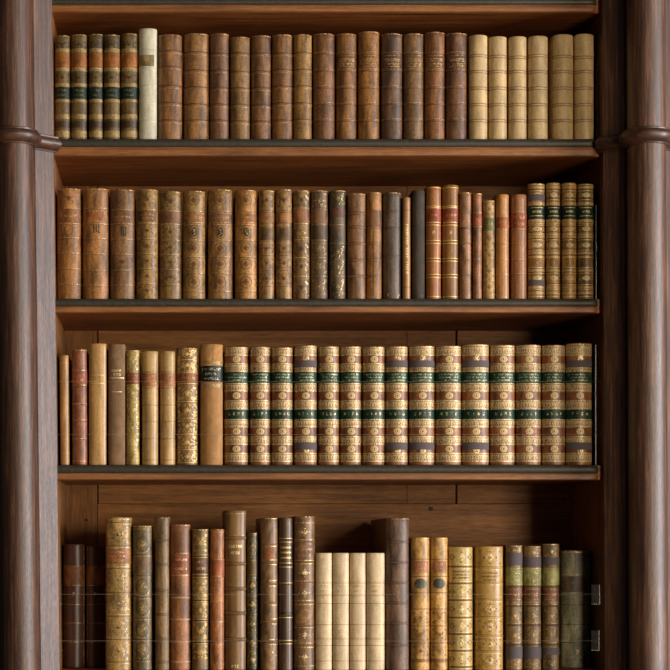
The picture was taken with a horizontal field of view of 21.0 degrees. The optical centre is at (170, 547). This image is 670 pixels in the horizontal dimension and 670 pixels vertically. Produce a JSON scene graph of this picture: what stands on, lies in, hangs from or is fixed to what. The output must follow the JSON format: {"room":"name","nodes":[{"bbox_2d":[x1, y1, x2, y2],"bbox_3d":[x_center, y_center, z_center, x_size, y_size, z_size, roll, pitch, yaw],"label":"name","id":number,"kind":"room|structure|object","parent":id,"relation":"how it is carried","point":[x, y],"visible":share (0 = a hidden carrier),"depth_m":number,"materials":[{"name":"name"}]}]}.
{"room":"library","nodes":[
{"label":"library","id":0,"kind":"room"},
{"bbox_3d":[0.289,1.550,0.070,10.000,0.100,7.620,0,0,0],"label":"floor","id":1,"kind":"structure","parent":0,"visible":0},
{"bbox_2d":[0,0,669,669],"bbox_3d":[0.286,0.160,3.365,1.296,2.680,0.410,0,0,0],"label":"bookcase","id":2,"kind":"object","parent":1,"relation":"on","point":[616,509],"depth_m":3.26,"materials":[{"name":"brown wood"}]},
{"bbox_2d":[55,35,70,138],"bbox_3d":[-0.198,-0.841,3.335,0.029,0.191,0.127,0,0,0],"label":"book","id":3,"kind":"object","parent":2,"relation":"on","point":[62,42],"visible":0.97,"depth_m":3.27,"materials":[{"name":"leather"}]},
{"bbox_2d":[59,355,71,464],"bbox_3d":[-0.195,-0.252,3.338,0.017,0.201,0.133,-1,0,0],"label":"book","id":4,"kind":"object","parent":2,"relation":"on","point":[65,363],"visible":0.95,"depth_m":3.27,"materials":[{"name":"brown leather"}]},
{"bbox_2d":[57,188,82,298],"bbox_3d":[-0.186,-0.556,3.338,0.045,0.203,0.134,0,0,0],"label":"book","id":5,"kind":"object","parent":2,"relation":"on","point":[69,200],"visible":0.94,"depth_m":3.27,"materials":[{"name":"leather"}]},
{"bbox_2d":[63,544,87,667],"bbox_3d":[-0.181,0.108,3.410,0.041,0.231,0.153,0,0,0],"label":"book","id":6,"kind":"object","parent":2,"relation":"on","point":[74,555],"visible":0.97,"depth_m":3.34,"materials":[{"name":"leather"}]},
{"bbox_2d":[71,34,88,138],"bbox_3d":[-0.168,-0.842,3.335,0.030,0.193,0.128,0,0,0],"label":"book","id":7,"kind":"object","parent":2,"relation":"on","point":[79,42],"visible":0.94,"depth_m":3.27,"materials":[{"name":"leather"}]},
{"bbox_2d":[72,349,88,464],"bbox_3d":[-0.167,-0.257,3.341,0.028,0.212,0.141,0,0,0],"label":"book","id":8,"kind":"object","parent":2,"relation":"on","point":[80,357],"visible":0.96,"depth_m":3.27,"materials":[{"name":"leather"}]},
{"bbox_2d":[86,546,105,667],"bbox_3d":[-0.140,0.109,3.409,0.035,0.228,0.150,0,0,0],"label":"book","id":9,"kind":"object","parent":2,"relation":"on","point":[96,555],"visible":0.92,"depth_m":3.34,"materials":[{"name":"leather"}]},
{"bbox_2d":[83,188,109,298],"bbox_3d":[-0.138,-0.556,3.338,0.048,0.204,0.134,0,0,0],"label":"book","id":10,"kind":"object","parent":2,"relation":"on","point":[96,202],"visible":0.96,"depth_m":3.27,"materials":[{"name":"leather"}]},
{"bbox_2d":[89,34,103,138],"bbox_3d":[-0.137,-0.842,3.336,0.027,0.194,0.129,0,0,0],"label":"book","id":11,"kind":"object","parent":2,"relation":"on","point":[96,41],"visible":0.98,"depth_m":3.27,"materials":[{"name":"leather"}]},
{"bbox_2d":[89,343,108,464],"bbox_3d":[-0.134,-0.262,3.346,0.032,0.222,0.147,0,0,0],"label":"book","id":12,"kind":"object","parent":2,"relation":"on","point":[98,353],"visible":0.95,"depth_m":3.27,"materials":[{"name":"beige leather"}]},
{"bbox_2d":[104,34,120,138],"bbox_3d":[-0.108,-0.841,3.334,0.030,0.192,0.128,0,0,0],"label":"book","id":13,"kind":"object","parent":2,"relation":"on","point":[112,43],"visible":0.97,"depth_m":3.27,"materials":[{"name":"leather"}]},
{"bbox_2d":[109,344,125,464],"bbox_3d":[-0.099,-0.262,3.344,0.030,0.221,0.146,0,0,0],"label":"book","id":14,"kind":"object","parent":2,"relation":"on","point":[117,352],"visible":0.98,"depth_m":3.27,"materials":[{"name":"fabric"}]},
{"bbox_2d":[106,517,132,669],"bbox_3d":[-0.096,0.084,3.363,0.047,0.279,0.185,0,0,0],"label":"book","id":15,"kind":"object","parent":2,"relation":"on","point":[119,530],"visible":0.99,"depth_m":3.27,"materials":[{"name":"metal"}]},
{"bbox_2d":[110,189,135,298],"bbox_3d":[-0.089,-0.555,3.338,0.046,0.202,0.133,0,0,0],"label":"book","id":16,"kind":"object","parent":2,"relation":"on","point":[122,202],"visible":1,"depth_m":3.27,"materials":[{"name":"leather"}]},
{"bbox_2d":[121,33,138,138],"bbox_3d":[-0.076,-0.843,3.337,0.031,0.195,0.130,0,0,0],"label":"book","id":17,"kind":"object","parent":2,"relation":"on","point":[129,41],"visible":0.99,"depth_m":3.27,"materials":[{"name":"leather"}]},
{"bbox_2d":[126,350,140,464],"bbox_3d":[-0.070,-0.256,3.341,0.025,0.210,0.140,0,0,0],"label":"book","id":18,"kind":"object","parent":2,"relation":"on","point":[133,359],"visible":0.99,"depth_m":3.27,"materials":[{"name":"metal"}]},
{"bbox_2d":[133,526,152,669],"bbox_3d":[-0.052,0.091,3.359,0.036,0.264,0.175,0,0,0],"label":"book","id":19,"kind":"object","parent":2,"relation":"on","point":[142,535],"visible":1,"depth_m":3.27,"materials":[{"name":"leather"}]},
{"bbox_2d":[136,189,158,298],"bbox_3d":[-0.043,-0.555,3.337,0.040,0.201,0.133,0,0,0],"label":"book","id":20,"kind":"object","parent":2,"relation":"on","point":[147,261],"visible":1,"depth_m":3.27,"materials":[{"name":"leather"}]},
{"bbox_2d":[139,28,156,138],"bbox_3d":[-0.042,-0.847,3.339,0.034,0.204,0.135,0,0,0],"label":"book","id":21,"kind":"object","parent":2,"relation":"on","point":[147,36],"visible":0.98,"depth_m":3.27,"materials":[{"name":"leather"}]},
{"bbox_2d":[142,351,158,464],"bbox_3d":[-0.038,-0.255,3.339,0.030,0.208,0.138,0,0,0],"label":"book","id":22,"kind":"object","parent":2,"relation":"on","point":[150,360],"visible":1,"depth_m":3.27,"materials":[{"name":"leather"}]},
{"bbox_2d":[154,517,169,669],"bbox_3d":[-0.016,0.083,3.365,0.029,0.280,0.185,0,0,0],"label":"book","id":23,"kind":"object","parent":2,"relation":"on","point":[162,524],"visible":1,"depth_m":3.27,"materials":[{"name":"leather"}]},
{"bbox_2d":[160,351,175,464],"bbox_3d":[-0.006,-0.256,3.341,0.029,0.208,0.138,0,0,0],"label":"book","id":24,"kind":"object","parent":2,"relation":"on","point":[167,358],"visible":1,"depth_m":3.27,"materials":[{"name":"leather"}]},
{"bbox_2d":[158,34,181,138],"bbox_3d":[-0.002,-0.842,3.334,0.045,0.193,0.128,0,0,0],"label":"book","id":25,"kind":"object","parent":2,"relation":"on","point":[169,45],"visible":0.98,"depth_m":3.27,"materials":[{"name":"leather"}]},
{"bbox_2d":[159,191,181,298],"bbox_3d":[-0.001,-0.553,3.338,0.042,0.198,0.131,0,0,0],"label":"book","id":26,"kind":"object","parent":2,"relation":"on","point":[170,214],"visible":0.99,"depth_m":3.27,"materials":[{"name":"leather"}]},
{"bbox_2d":[170,524,190,669],"bbox_3d":[0.017,0.090,3.360,0.038,0.267,0.177,0,0,0],"label":"book","id":27,"kind":"object","parent":2,"relation":"on","point":[180,556],"visible":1,"depth_m":3.27,"materials":[{"name":"leather"}]},
{"bbox_2d":[176,348,197,464],"bbox_3d":[0.030,-0.259,3.342,0.040,0.214,0.142,0,0,0],"label":"book","id":28,"kind":"object","parent":2,"relation":"on","point":[186,358],"visible":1,"depth_m":3.27,"materials":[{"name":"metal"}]},
{"bbox_2d":[182,191,204,298],"bbox_3d":[0.042,-0.553,3.336,0.041,0.199,0.132,0,0,0],"label":"book","id":29,"kind":"object","parent":2,"relation":"on","point":[193,206],"visible":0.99,"depth_m":3.27,"materials":[{"name":"leather"}]},
{"bbox_2d":[183,33,208,138],"bbox_3d":[0.046,-0.843,3.337,0.048,0.195,0.129,0,0,0],"label":"book","id":30,"kind":"object","parent":2,"relation":"on","point":[196,45],"visible":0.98,"depth_m":3.27,"materials":[{"name":"leather"}]},
{"bbox_2d":[191,529,208,669],"bbox_3d":[0.053,0.094,3.356,0.031,0.258,0.171,0,0,0],"label":"book","id":31,"kind":"object","parent":2,"relation":"on","point":[199,537],"visible":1,"depth_m":3.27,"materials":[{"name":"leather"}]},
{"bbox_2d":[199,344,222,464],"bbox_3d":[0.074,-0.262,3.345,0.042,0.221,0.146,0,0,0],"label":"book","id":32,"kind":"object","parent":2,"relation":"on","point":[210,355],"visible":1,"depth_m":3.27,"materials":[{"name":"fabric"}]},
{"bbox_2d":[208,529,223,669],"bbox_3d":[0.084,0.094,3.357,0.028,0.258,0.171,0,0,0],"label":"book","id":33,"kind":"object","parent":2,"relation":"on","point":[215,536],"visible":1,"depth_m":3.27,"materials":[{"name":"leather"}]},
{"bbox_2d":[209,33,228,138],"bbox_3d":[0.089,-0.843,3.336,0.036,0.195,0.129,0,0,0],"label":"book","id":34,"kind":"object","parent":2,"relation":"on","point":[219,43],"visible":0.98,"depth_m":3.27,"materials":[{"name":"leather"}]},
{"bbox_2d":[207,189,232,298],"bbox_3d":[0.090,-0.555,3.338,0.046,0.201,0.134,0,0,0],"label":"book","id":35,"kind":"object","parent":2,"relation":"on","point":[219,201],"visible":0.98,"depth_m":3.27,"materials":[{"name":"leather"}]},
{"bbox_2d":[222,510,245,669],"bbox_3d":[0.118,0.077,3.369,0.040,0.292,0.194,0,0,0],"label":"book","id":36,"kind":"object","parent":2,"relation":"on","point":[233,521],"visible":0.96,"depth_m":3.27,"materials":[{"name":"leather"}]},
{"bbox_2d":[223,347,247,464],"bbox_3d":[0.120,-0.260,3.344,0.044,0.216,0.144,0,0,0],"label":"book","id":37,"kind":"object","parent":2,"relation":"on","point":[235,359],"visible":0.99,"depth_m":3.27,"materials":[{"name":"leather"}]},
{"bbox_2d":[229,37,249,138],"bbox_3d":[0.126,-0.839,3.333,0.037,0.188,0.125,0,0,0],"label":"book","id":38,"kind":"object","parent":2,"relation":"on","point":[239,47],"visible":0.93,"depth_m":3.27,"materials":[{"name":"leather"}]},
{"bbox_2d":[233,189,256,298],"bbox_3d":[0.137,-0.554,3.337,0.041,0.200,0.133,0,0,0],"label":"book","id":39,"kind":"object","parent":2,"relation":"on","point":[244,201],"visible":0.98,"depth_m":3.27,"materials":[{"name":"leather"}]},
{"bbox_2d":[246,533,257,669],"bbox_3d":[0.149,0.098,3.362,0.020,0.252,0.167,0,0,0],"label":"book","id":40,"kind":"object","parent":2,"relation":"on","point":[251,538],"visible":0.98,"depth_m":3.28,"materials":[{"name":"leather"}]},
{"bbox_2d":[248,347,270,464],"bbox_3d":[0.163,-0.260,3.344,0.038,0.216,0.144,0,0,0],"label":"book","id":41,"kind":"object","parent":2,"relation":"on","point":[259,375],"visible":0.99,"depth_m":3.28,"materials":[{"name":"leather"}]},
{"bbox_2d":[250,35,270,138],"bbox_3d":[0.165,-0.841,3.334,0.038,0.191,0.127,0,0,0],"label":"book","id":42,"kind":"object","parent":2,"relation":"on","point":[260,45],"visible":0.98,"depth_m":3.27,"materials":[{"name":"leather"}]},
{"bbox_2d":[257,190,274,298],"bbox_3d":[0.175,-0.554,3.337,0.029,0.199,0.132,0,0,0],"label":"book","id":43,"kind":"object","parent":2,"relation":"on","point":[265,198],"visible":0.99,"depth_m":3.27,"materials":[{"name":"leather"}]},
{"bbox_2d":[256,518,277,669],"bbox_3d":[0.179,0.084,3.363,0.034,0.279,0.185,0,0,0],"label":"book","id":44,"kind":"object","parent":2,"relation":"on","point":[266,528],"visible":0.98,"depth_m":3.27,"materials":[{"name":"leather"}]},
{"bbox_2d":[270,347,292,464],"bbox_3d":[0.203,-0.259,3.342,0.040,0.215,0.143,0,0,0],"label":"book","id":45,"kind":"object","parent":2,"relation":"on","point":[281,358],"visible":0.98,"depth_m":3.27,"materials":[{"name":"leather"}]},
{"bbox_2d":[271,34,292,138],"bbox_3d":[0.204,-0.842,3.335,0.040,0.193,0.128,0,0,0],"label":"book","id":46,"kind":"object","parent":2,"relation":"on","point":[281,44],"visible":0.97,"depth_m":3.27,"materials":[{"name":"leather"}]},
{"bbox_2d":[274,189,291,298],"bbox_3d":[0.206,-0.554,3.337,0.030,0.201,0.133,0,0,0],"label":"book","id":47,"kind":"object","parent":2,"relation":"on","point":[282,198],"visible":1,"depth_m":3.27,"materials":[{"name":"leather"}]},
{"bbox_2d":[278,518,292,669],"bbox_3d":[0.210,0.084,3.364,0.026,0.279,0.185,0,0,0],"label":"book","id":48,"kind":"object","parent":2,"relation":"on","point":[285,538],"visible":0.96,"depth_m":3.27,"materials":[{"name":"leather"}]},
{"bbox_2d":[292,190,309,298],"bbox_3d":[0.238,-0.554,3.337,0.031,0.199,0.132,0,0,0],"label":"book","id":49,"kind":"object","parent":2,"relation":"on","point":[300,198],"visible":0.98,"depth_m":3.27,"materials":[{"name":"leather"}]},
{"bbox_2d":[288,516,314,669],"bbox_3d":[0.244,0.082,3.364,0.039,0.282,0.187,0,0,0],"label":"book","id":50,"kind":"object","parent":2,"relation":"on","point":[303,547],"visible":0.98,"depth_m":3.27,"materials":[{"name":"leather"}]},
{"bbox_2d":[293,34,311,138],"bbox_3d":[0.241,-0.842,3.335,0.034,0.193,0.128,0,0,0],"label":"book","id":51,"kind":"object","parent":2,"relation":"on","point":[302,43],"visible":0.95,"depth_m":3.27,"materials":[{"name":"leather"}]},
{"bbox_2d":[293,345,316,464],"bbox_3d":[0.246,-0.261,3.344,0.043,0.219,0.146,0,0,0],"label":"book","id":52,"kind":"object","parent":2,"relation":"on","point":[304,356],"visible":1,"depth_m":3.27,"materials":[{"name":"leather"}]},
{"bbox_2d":[310,190,327,298],"bbox_3d":[0.271,-0.554,3.337,0.032,0.199,0.132,0,0,0],"label":"book","id":53,"kind":"object","parent":2,"relation":"on","point":[318,199],"visible":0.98,"depth_m":3.27,"materials":[{"name":"leather"}]},
{"bbox_2d":[314,553,331,669],"bbox_3d":[0.280,0.116,3.343,0.030,0.214,0.142,0,0,0],"label":"book","id":54,"kind":"object","parent":2,"relation":"on","point":[322,566],"visible":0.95,"depth_m":3.27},
{"bbox_2d":[312,33,334,138],"bbox_3d":[0.280,-0.843,3.337,0.041,0.195,0.129,0,0,0],"label":"book","id":55,"kind":"object","parent":2,"relation":"on","point":[323,45],"visible":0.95,"depth_m":3.28,"materials":[{"name":"leather"}]},
{"bbox_2d":[317,346,338,464],"bbox_3d":[0.289,-0.260,3.344,0.039,0.217,0.145,0,0,0],"label":"book","id":56,"kind":"object","parent":2,"relation":"on","point":[327,356],"visible":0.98,"depth_m":3.28,"materials":[{"name":"leather"}]},
{"bbox_2d":[328,190,345,298],"bbox_3d":[0.305,-0.554,3.338,0.030,0.200,0.132,0,0,0],"label":"book","id":57,"kind":"object","parent":2,"relation":"on","point":[336,198],"visible":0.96,"depth_m":3.27,"materials":[{"name":"leather"}]},
{"bbox_2d":[332,553,348,669],"bbox_3d":[0.311,0.116,3.343,0.030,0.214,0.142,0,0,0],"label":"book","id":58,"kind":"object","parent":2,"relation":"on","point":[340,561],"visible":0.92,"depth_m":3.27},
{"bbox_2d":[335,33,356,138],"bbox_3d":[0.321,-0.843,3.337,0.038,0.195,0.130,0,0,0],"label":"book","id":59,"kind":"object","parent":2,"relation":"on","point":[345,43],"visible":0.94,"depth_m":3.28,"materials":[{"name":"leather"}]},
{"bbox_2d":[339,346,361,464],"bbox_3d":[0.329,-0.260,3.344,0.040,0.217,0.144,0,0,0],"label":"book","id":60,"kind":"object","parent":2,"relation":"on","point":[350,375],"visible":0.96,"depth_m":3.28,"materials":[{"name":"leather"}]},
{"bbox_2d":[346,193,365,298],"bbox_3d":[0.339,-0.551,3.335,0.036,0.194,0.129,0,0,0],"label":"book","id":61,"kind":"object","parent":2,"relation":"on","point":[355,202],"visible":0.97,"depth_m":3.27,"materials":[{"name":"leather"}]},
{"bbox_2d":[349,553,365,669],"bbox_3d":[0.342,0.116,3.344,0.030,0.214,0.142,0,0,0],"label":"book","id":62,"kind":"object","parent":2,"relation":"on","point":[357,561],"visible":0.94,"depth_m":3.27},
{"bbox_2d":[357,31,379,138],"bbox_3d":[0.362,-0.844,3.336,0.040,0.198,0.132,0,0,0],"label":"book","id":63,"kind":"object","parent":2,"relation":"on","point":[368,71],"visible":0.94,"depth_m":3.27,"materials":[{"name":"leather"}]},
{"bbox_2d":[361,346,384,464],"bbox_3d":[0.371,-0.260,3.343,0.042,0.217,0.144,0,0,0],"label":"book","id":64,"kind":"object","parent":2,"relation":"on","point":[372,357],"visible":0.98,"depth_m":3.27,"materials":[{"name":"leather"}]},
{"bbox_2d":[366,192,381,298],"bbox_3d":[0.371,-0.552,3.337,0.028,0.196,0.130,0,0,0],"label":"book","id":65,"kind":"object","parent":2,"relation":"on","point":[373,199],"visible":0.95,"depth_m":3.27,"materials":[{"name":"leather"}]},
{"bbox_2d":[366,553,384,669],"bbox_3d":[0.374,0.116,3.342,0.033,0.214,0.142,0,0,0],"label":"book","id":66,"kind":"object","parent":2,"relation":"on","point":[375,603],"visible":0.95,"depth_m":3.27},
{"bbox_2d":[371,518,408,669],"bbox_3d":[0.414,0.084,3.396,0.045,0.278,0.251,0,0,0],"label":"book","id":67,"kind":"object","parent":2,"relation":"on","point":[389,536],"visible":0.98,"depth_m":3.27,"materials":[{"name":"leather"}]},
{"bbox_2d":[379,33,401,138],"bbox_3d":[0.404,-0.843,3.335,0.039,0.195,0.129,0,0,0],"label":"book","id":68,"kind":"object","parent":2,"relation":"on","point":[390,44],"visible":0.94,"depth_m":3.27,"materials":[{"name":"leather"}]},
{"bbox_2d":[381,192,400,298],"bbox_3d":[0.405,-0.552,3.337,0.034,0.196,0.130,0,0,0],"label":"book","id":69,"kind":"object","parent":2,"relation":"on","point":[390,201],"visible":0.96,"depth_m":3.27,"materials":[{"name":"leather"}]},
{"bbox_2d":[385,346,407,464],"bbox_3d":[0.413,-0.260,3.343,0.042,0.217,0.144,0,0,0],"label":"book","id":70,"kind":"object","parent":2,"relation":"on","point":[396,357],"visible":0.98,"depth_m":3.27,"materials":[{"name":"leather"}]},
{"bbox_2d":[401,197,409,298],"bbox_3d":[0.430,-0.547,3.334,0.015,0.186,0.124,0,0,0],"label":"book","id":71,"kind":"object","parent":2,"relation":"on","point":[405,201],"visible":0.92,"depth_m":3.27,"materials":[{"name":"brown leather"}]},
{"bbox_2d":[402,33,423,138],"bbox_3d":[0.444,-0.843,3.336,0.037,0.195,0.129,0,0,0],"label":"book","id":72,"kind":"object","parent":2,"relation":"on","point":[412,43],"visible":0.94,"depth_m":3.27,"materials":[{"name":"leather"}]},
{"bbox_2d":[408,190,424,298],"bbox_3d":[0.452,-0.554,3.337,0.023,0.199,0.132,0,0,0],"label":"book","id":73,"kind":"object","parent":2,"relation":"on","point":[417,197],"visible":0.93,"depth_m":3.27,"materials":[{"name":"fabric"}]},
{"bbox_2d":[409,538,429,669],"bbox_3d":[0.456,0.102,3.351,0.035,0.242,0.161,0,0,0],"label":"book","id":74,"kind":"object","parent":2,"relation":"on","point":[419,548],"visible":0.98,"depth_m":3.27,"materials":[{"name":"leather"}]},
{"bbox_2d":[408,346,434,464],"bbox_3d":[0.459,-0.260,3.342,0.048,0.218,0.145,0,0,0],"label":"book","id":75,"kind":"object","parent":2,"relation":"on","point":[421,363],"visible":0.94,"depth_m":3.27,"materials":[{"name":"leather"}]},
{"bbox_2d":[423,186,440,298],"bbox_3d":[0.480,-0.557,3.339,0.028,0.206,0.137,0,0,0],"label":"book","id":76,"kind":"object","parent":2,"relation":"on","point":[432,193],"visible":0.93,"depth_m":3.27,"materials":[{"name":"leather"}]},
{"bbox_2d":[423,31,444,138],"bbox_3d":[0.483,-0.844,3.337,0.038,0.198,0.131,0,0,0],"label":"book","id":77,"kind":"object","parent":2,"relation":"on","point":[433,42],"visible":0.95,"depth_m":3.27,"materials":[{"name":"leather"}]},
{"bbox_2d":[429,538,447,669],"bbox_3d":[0.490,0.102,3.352,0.032,0.242,0.161,0,0,0],"label":"book","id":78,"kind":"object","parent":2,"relation":"on","point":[438,559],"visible":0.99,"depth_m":3.27,"materials":[{"name":"leather"}]},
{"bbox_2d":[434,346,460,464],"bbox_3d":[0.508,-0.260,3.342,0.048,0.218,0.145,0,0,0],"label":"book","id":79,"kind":"object","parent":2,"relation":"on","point":[447,395],"visible":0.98,"depth_m":3.27,"materials":[{"name":"leather"}]},
{"bbox_2d":[441,185,458,298],"bbox_3d":[0.511,-0.559,3.342,0.031,0.209,0.139,0,0,0],"label":"book","id":80,"kind":"object","parent":2,"relation":"on","point":[449,193],"visible":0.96,"depth_m":3.27,"materials":[{"name":"leather"}]},
{"bbox_2d":[445,33,466,138],"bbox_3d":[0.522,-0.843,3.336,0.039,0.196,0.130,0,0,0],"label":"book","id":81,"kind":"object","parent":2,"relation":"on","point":[455,43],"visible":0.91,"depth_m":3.27,"materials":[{"name":"leather"}]},
{"bbox_2d":[447,547,472,669],"bbox_3d":[0.530,0.111,3.345,0.046,0.225,0.149,0,0,0],"label":"book","id":82,"kind":"object","parent":2,"relation":"on","point":[459,562],"visible":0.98,"depth_m":3.27,"materials":[{"name":"leather"}]},
{"bbox_2d":[458,192,471,298],"bbox_3d":[0.538,-0.552,3.337,0.023,0.196,0.130,0,0,0],"label":"book","id":83,"kind":"object","parent":2,"relation":"on","point":[464,198],"visible":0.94,"depth_m":3.27,"materials":[{"name":"leather"}]},
{"bbox_2d":[461,344,488,464],"bbox_3d":[0.557,-0.262,3.343,0.051,0.221,0.147,0,0,0],"label":"book","id":84,"kind":"object","parent":2,"relation":"on","point":[474,357],"visible":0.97,"depth_m":3.27,"materials":[{"name":"leather"}]},
{"bbox_2d":[471,193,481,298],"bbox_3d":[0.560,-0.551,3.335,0.018,0.194,0.128,0,0,0],"label":"book","id":85,"kind":"object","parent":2,"relation":"on","point":[476,198],"visible":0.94,"depth_m":3.27,"materials":[{"name":"leather"}]},
{"bbox_2d":[467,35,487,138],"bbox_3d":[0.562,-0.841,3.335,0.034,0.192,0.127,0,0,0],"label":"book","id":86,"kind":"object","parent":2,"relation":"on","point":[477,55],"visible":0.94,"depth_m":3.27,"materials":[{"name":"leather"}]},
{"bbox_2d":[463,546,502,669],"bbox_3d":[0.583,0.110,3.346,0.052,0.226,0.150,0,0,0],"label":"book","id":87,"kind":"object","parent":2,"relation":"on","point":[487,561],"visible":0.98,"depth_m":3.27,"materials":[{"name":"leather"}]},
{"bbox_2d":[482,200,494,298],"bbox_3d":[0.581,-0.545,3.332,0.022,0.181,0.121,0,0,0],"label":"book","id":88,"kind":"object","parent":2,"relation":"on","point":[488,206],"visible":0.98,"depth_m":3.27,"materials":[{"name":"leather"}]},
{"bbox_2d":[487,36,506,138],"bbox_3d":[0.598,-0.840,3.335,0.034,0.189,0.125,0,0,0],"label":"book","id":89,"kind":"object","parent":2,"relation":"on","point":[496,45],"visible":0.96,"depth_m":3.27,"materials":[{"name":"leather"}]},
{"bbox_2d":[491,194,508,298],"bbox_3d":[0.606,-0.550,3.334,0.025,0.192,0.127,0,0,0],"label":"book","id":90,"kind":"object","parent":2,"relation":"on","point":[501,200],"visible":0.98,"depth_m":3.27,"materials":[{"name":"leather"}]},
{"bbox_2d":[489,345,514,464],"bbox_3d":[0.607,-0.261,3.345,0.047,0.220,0.146,0,0,0],"label":"book","id":91,"kind":"object","parent":2,"relation":"on","point":[501,357],"visible":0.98,"depth_m":3.27,"materials":[{"name":"leather"}]},
{"bbox_2d":[492,545,522,669],"bbox_3d":[0.628,0.109,3.348,0.032,0.229,0.152,0,0,0],"label":"book","id":92,"kind":"object","parent":2,"relation":"on","point":[512,554],"visible":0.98,"depth_m":3.27,"materials":[{"name":"leather"}]},
{"bbox_2d":[507,36,526,138],"bbox_3d":[0.634,-0.840,3.335,0.034,0.189,0.125,0,0,0],"label":"book","id":93,"kind":"object","parent":2,"relation":"on","point":[516,45],"visible":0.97,"depth_m":3.27,"materials":[{"name":"leather"}]},
{"bbox_2d":[509,194,526,298],"bbox_3d":[0.636,-0.550,3.334,0.029,0.192,0.127,0,0,0],"label":"book","id":94,"kind":"object","parent":2,"relation":"on","point":[517,202],"visible":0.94,"depth_m":3.27,"materials":[{"name":"leather"}]},
{"bbox_2d":[515,345,540,464],"bbox_3d":[0.654,-0.261,3.343,0.047,0.220,0.146,0,0,0],"label":"book","id":95,"kind":"object","parent":2,"relation":"on","point":[527,357],"visible":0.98,"depth_m":3.27,"materials":[{"name":"leather"}]},
{"bbox_2d":[522,546,541,669],"bbox_3d":[0.661,0.110,3.347,0.034,0.227,0.151,0,0,0],"label":"book","id":96,"kind":"object","parent":2,"relation":"on","point":[532,559],"visible":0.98,"depth_m":3.27,"materials":[{"name":"leather"}]},
{"bbox_2d":[519,183,544,298],"bbox_3d":[0.668,-0.560,3.340,0.032,0.212,0.141,0,0,0],"label":"book","id":97,"kind":"object","parent":2,"relation":"on","point":[534,192],"visible":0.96,"depth_m":3.27,"materials":[{"name":"leather"}]},
{"bbox_2d":[526,36,547,138],"bbox_3d":[0.671,-0.840,3.333,0.036,0.190,0.126,0,0,0],"label":"book","id":98,"kind":"object","parent":2,"relation":"on","point":[536,46],"visible":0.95,"depth_m":3.27,"materials":[{"name":"leather"}]},
{"bbox_2d":[527,544,559,669],"bbox_3d":[0.695,0.107,3.347,0.032,0.232,0.154,0,0,0],"label":"book","id":99,"kind":"object","parent":2,"relation":"on","point":[550,584],"visible":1,"depth_m":3.27,"materials":[{"name":"leather"}]},
{"bbox_2d":[544,183,559,298],"bbox_3d":[0.699,-0.560,3.341,0.026,0.213,0.141,0,0,0],"label":"book","id":100,"kind":"object","parent":2,"relation":"on","point":[552,190],"visible":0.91,"depth_m":3.27,"materials":[{"name":"leather"}]},
{"bbox_2d":[541,345,564,464],"bbox_3d":[0.700,-0.261,3.345,0.044,0.220,0.146,0,0,0],"label":"book","id":101,"kind":"object","parent":2,"relation":"on","point":[552,356],"visible":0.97,"depth_m":3.27,"materials":[{"name":"leather"}]},
{"bbox_2d":[548,34,572,138],"bbox_3d":[0.717,-0.842,3.336,0.038,0.193,0.128,0,0,0],"label":"book","id":102,"kind":"object","parent":2,"relation":"on","point":[560,47],"visible":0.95,"depth_m":3.27,"materials":[{"name":"leather"}]},
{"bbox_2d":[560,183,575,298],"bbox_3d":[0.728,-0.560,3.341,0.027,0.213,0.142,0,0,0],"label":"book","id":103,"kind":"object","parent":2,"relation":"on","point":[567,190],"visible":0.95,"depth_m":3.27,"materials":[{"name":"leather"}]},
{"bbox_2d":[559,550,589,667],"bbox_3d":[0.755,0.114,3.408,0.054,0.219,0.145,0,0,0],"label":"book","id":104,"kind":"object","parent":2,"relation":"on","point":[574,566],"visible":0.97,"depth_m":3.34,"materials":[{"name":"leather"}]},
{"bbox_2d":[564,343,591,464],"bbox_3d":[0.747,-0.263,3.344,0.049,0.223,0.148,0,0,0],"label":"book","id":105,"kind":"object","parent":2,"relation":"on","point":[578,356],"visible":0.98,"depth_m":3.27,"materials":[{"name":"leather"}]},
{"bbox_2d":[573,34,593,138],"bbox_3d":[0.756,-0.842,3.336,0.036,0.194,0.128,0,0,0],"label":"book","id":106,"kind":"object","parent":2,"relation":"on","point":[583,44],"visible":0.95,"depth_m":3.27,"materials":[{"name":"leather"}]},
{"bbox_2d":[576,184,593,298],"bbox_3d":[0.759,-0.560,3.342,0.030,0.211,0.140,0,0,0],"label":"book","id":107,"kind":"object","parent":2,"relation":"on","point":[584,192],"visible":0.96,"depth_m":3.27,"materials":[{"name":"leather"}]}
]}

